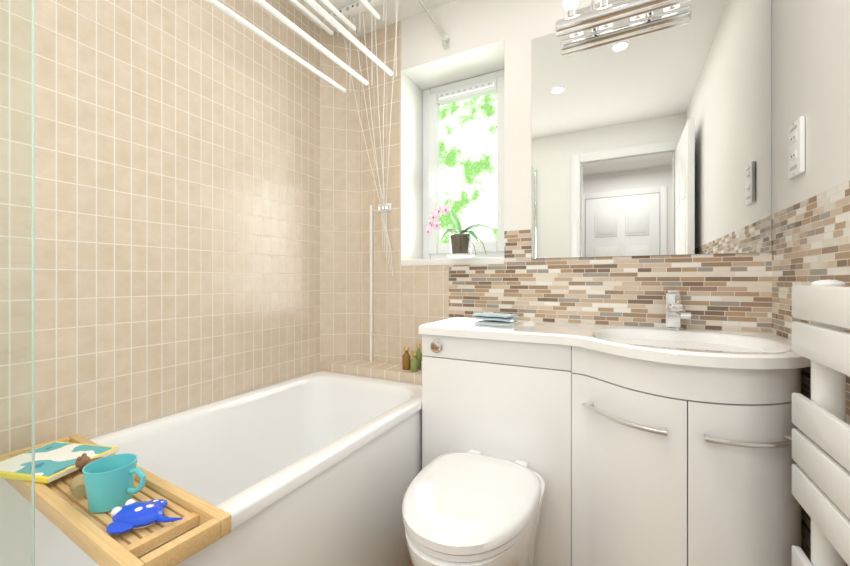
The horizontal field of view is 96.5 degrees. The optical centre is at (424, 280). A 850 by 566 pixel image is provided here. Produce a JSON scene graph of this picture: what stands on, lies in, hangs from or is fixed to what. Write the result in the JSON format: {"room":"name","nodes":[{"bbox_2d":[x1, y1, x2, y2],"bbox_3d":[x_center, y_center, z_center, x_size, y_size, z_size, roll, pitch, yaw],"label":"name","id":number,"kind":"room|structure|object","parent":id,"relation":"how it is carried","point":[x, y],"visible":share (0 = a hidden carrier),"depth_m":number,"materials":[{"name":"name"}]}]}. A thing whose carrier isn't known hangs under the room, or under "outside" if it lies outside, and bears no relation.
{"room":"bathroom","nodes":[
{"label":"bathroom","id":0,"kind":"room"},
{"bbox_2d":[0,0,319,453],"bbox_3d":[-0.938,-0.129,1.134,0.001,2.280,1.760,0,0,28],"label":"wall","id":1,"kind":"structure","parent":0,"point":[177,206],"depth_m":1.24,"materials":[{"name":"tile"}]},
{"bbox_2d":[320,29,359,370],"bbox_3d":[-0.435,-0.129,1.943,0.140,2.280,0.140,0,0,28],"label":"wall","id":2,"kind":"structure","parent":0,"point":[339,228],"depth_m":1.94,"materials":[{"name":"tile"}]},
{"bbox_2d":[286,0,455,35],"bbox_3d":[-0.192,-1.269,-0.025,2.400,0.001,3.400,0,0,28],"label":"ceiling","id":3,"kind":"structure","parent":0,"point":[407,9],"depth_m":1.80,"materials":[{"name":"white paint"}]},
{"bbox_2d":[205,0,398,360],"bbox_3d":[-0.574,-0.429,1.151,0.460,1.678,1.670,0,0,28],"label":"drying rack","id":4,"kind":"object","parent":3,"relation":"hanging from","point":[334,17],"visible":1,"depth_m":1.61,"materials":[{"name":"white metal"}]},
{"bbox_2d":[416,0,448,49],"bbox_3d":[0.037,-1.163,1.711,0.158,0.211,0.037,0,0,-16],"label":"curtain rod","id":5,"kind":"object","parent":3,"relation":"hanging from","point":[445,38],"visible":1,"depth_m":1.71,"materials":[{"name":"silver metal"}]},
{"bbox_2d":[321,359,421,384],"bbox_3d":[-0.192,0.711,1.817,0.682,0.600,0.135,0,0,28],"label":"ledge","id":6,"kind":"object","parent":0,"point":[381,370],"depth_m":1.80,"materials":[{"name":"tile"}]},
{"bbox_2d":[402,346,410,369],"bbox_3d":[-0.086,0.358,1.748,0.038,0.104,0.038,0,0,28],"label":"bottle","id":7,"kind":"object","parent":6,"relation":"on","point":[406,360],"visible":1,"depth_m":1.74,"materials":[{"name":"brown glass"}]},
{"bbox_2d":[411,351,417,371],"bbox_3d":[-0.048,0.366,1.712,0.034,0.089,0.034,0,0,28],"label":"bottle","id":8,"kind":"object","parent":6,"relation":"on","point":[414,363],"visible":1,"depth_m":1.70,"materials":[{"name":"green glass"}]},
{"bbox_2d":[416,344,421,368],"bbox_3d":[-0.030,0.353,1.759,0.030,0.114,0.030,0,0,28],"label":"bottle","id":9,"kind":"object","parent":6,"relation":"on","point":[419,356],"visible":0.81,"depth_m":1.75,"materials":[{"name":"green glass"}]},
{"bbox_2d":[360,0,771,363],"bbox_3d":[0.452,-0.129,1.721,1.637,2.280,0.290,0,0,28],"label":"wall","id":10,"kind":"structure","parent":0,"point":[731,291],"depth_m":1.65,"materials":[{"name":"tile"}]},
{"bbox_2d":[401,257,503,265],"bbox_3d":[0.177,-0.084,1.862,0.514,0.030,0.294,0,0,28],"label":"window sill","id":11,"kind":"structure","parent":10,"relation":"attached to","point":[462,261],"depth_m":1.72,"materials":[{"name":"white"}]},
{"bbox_2d":[424,204,493,257],"bbox_3d":[0.148,-0.213,1.637,0.294,0.226,0.120,0,0,28],"label":"orchid","id":12,"kind":"object","parent":11,"relation":"on","point":[461,243],"visible":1,"depth_m":1.61,"materials":[{"name":"white"}]},
{"bbox_2d":[422,70,503,258],"bbox_3d":[0.216,-0.561,1.937,0.510,0.923,0.118,0,0,28],"label":"window","id":13,"kind":"structure","parent":10,"relation":"in","point":[463,149],"depth_m":1.95,"materials":[{"name":"white glass"}]},
{"bbox_2d":[555,0,692,37],"bbox_3d":[0.701,-0.989,1.354,0.451,0.125,0.126,0,0,28],"label":"light","id":14,"kind":"object","parent":10,"relation":"attached to","point":[593,15],"visible":1,"depth_m":1.36,"materials":[{"name":"silver metal"}]},
{"bbox_2d":[532,0,771,258],"bbox_3d":[0.772,-0.539,1.385,0.753,0.900,0.005,0,0,28],"label":"mirror","id":15,"kind":"object","parent":10,"relation":"attached to","point":[651,133],"visible":0.94,"depth_m":1.35,"materials":[{"name":"grey mirror"}]},
{"bbox_2d":[772,0,849,565],"bbox_3d":[0.668,-0.129,0.371,0.001,2.280,1.900,0,0,28],"label":"wall","id":16,"kind":"structure","parent":0,"point":[811,84],"depth_m":0.97,"materials":[{"name":"white paint"}]},
{"bbox_2d":[788,116,804,178],"bbox_3d":[1.002,-0.355,1.025,0.013,0.147,0.086,0,0,28],"label":"electrical outlet","id":17,"kind":"object","parent":16,"relation":"attached to","point":[796,148],"visible":1,"depth_m":1.01,"materials":[{"name":"white plastic"}]},
{"bbox_2d":[792,280,849,565],"bbox_3d":[0.712,0.429,0.568,0.100,0.861,0.500,0,0,28],"label":"radiator","id":18,"kind":"object","parent":16,"relation":"attached to","point":[821,459],"visible":1,"depth_m":0.71,"materials":[{"name":"white metal"}]},
{"label":"floor","id":19,"kind":"structure","parent":0,"visible":0},
{"bbox_2d":[0,370,421,565],"bbox_3d":[-0.618,0.730,1.002,0.685,0.558,1.700,0,0,28],"label":"bath","id":20,"kind":"object","parent":19,"relation":"on","point":[320,468],"visible":0.73,"depth_m":1.19,"materials":[{"name":"white ceramic"}]},
{"bbox_2d":[0,0,34,565],"bbox_3d":[-0.644,-0.270,0.280,0.016,1.438,0.516,0,0,28],"label":"glass","id":21,"kind":"object","parent":20,"relation":"on","point":[33,282],"visible":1,"depth_m":0.50,"materials":[{"name":"clear glass"}]},
{"bbox_2d":[0,434,230,565],"bbox_3d":[-0.685,0.434,0.788,0.700,0.032,0.155,0,0,31],"label":"caddy","id":22,"kind":"object","parent":20,"relation":"on","point":[76,521],"visible":0.5,"depth_m":0.67,"materials":[{"name":"brown wood"}]},
{"bbox_2d":[0,441,118,483],"bbox_3d":[-0.853,0.411,0.867,0.190,0.012,0.150,0,0,11],"label":"book","id":23,"kind":"object","parent":22,"relation":"on","point":[55,460],"visible":0.77,"depth_m":0.85,"materials":[{"name":"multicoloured paper"}]},
{"bbox_2d":[69,474,85,497],"bbox_3d":[-0.695,0.413,0.765,0.033,0.031,0.073,0,0,-42],"label":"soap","id":24,"kind":"object","parent":22,"relation":"on","point":[77,487],"visible":0.77,"depth_m":0.74,"materials":[{"name":"beige wax"}]},
{"bbox_2d":[75,453,102,468],"bbox_3d":[-0.724,0.405,0.829,0.068,0.050,0.035,0,0,-12],"label":"animal","id":25,"kind":"object","parent":22,"relation":"on","point":[83,460],"visible":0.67,"depth_m":0.82},
{"bbox_2d":[82,453,145,512],"bbox_3d":[-0.590,0.391,0.728,0.110,0.078,0.082,0,0,3],"label":"cup","id":26,"kind":"object","parent":22,"relation":"on","point":[109,482],"visible":1,"depth_m":0.71,"materials":[{"name":"teal plastic"}]},
{"bbox_2d":[106,499,181,533],"bbox_3d":[-0.488,0.415,0.667,0.131,0.030,0.097,0,0,14],"label":"toy","id":27,"kind":"object","parent":22,"relation":"on","point":[131,514],"visible":0.98,"depth_m":0.66,"materials":[{"name":"blue plastic"}]},
{"bbox_2d":[402,449,544,565],"bbox_3d":[0.135,0.781,1.049,0.338,0.455,0.508,0,0,28],"label":"toilet","id":28,"kind":"object","parent":19,"relation":"on","point":[471,507],"visible":1,"depth_m":0.93,"materials":[{"name":"white ceramic"}]},
{"bbox_2d":[419,317,810,565],"bbox_3d":[0.503,0.587,1.230,1.084,0.842,0.527,0,0,28],"label":"vanity unit","id":29,"kind":"object","parent":19,"relation":"on","point":[643,446],"visible":0.96,"depth_m":1.03,"materials":[{"name":"white wood"}]},
{"bbox_2d":[472,313,518,321],"bbox_3d":[0.279,0.150,1.562,0.189,0.029,0.109,0,0,37],"label":"cloth","id":30,"kind":"object","parent":29,"relation":"on","point":[498,317],"visible":1,"depth_m":1.52,"materials":[{"name":"blue"}]},
{"bbox_2d":[663,289,690,329],"bbox_3d":[0.842,0.099,1.264,0.078,0.132,0.210,0,0,28],"label":"tap","id":31,"kind":"object","parent":29,"relation":"on","point":[674,314],"visible":1,"depth_m":1.27,"materials":[{"name":"silver metal"}]}
]}

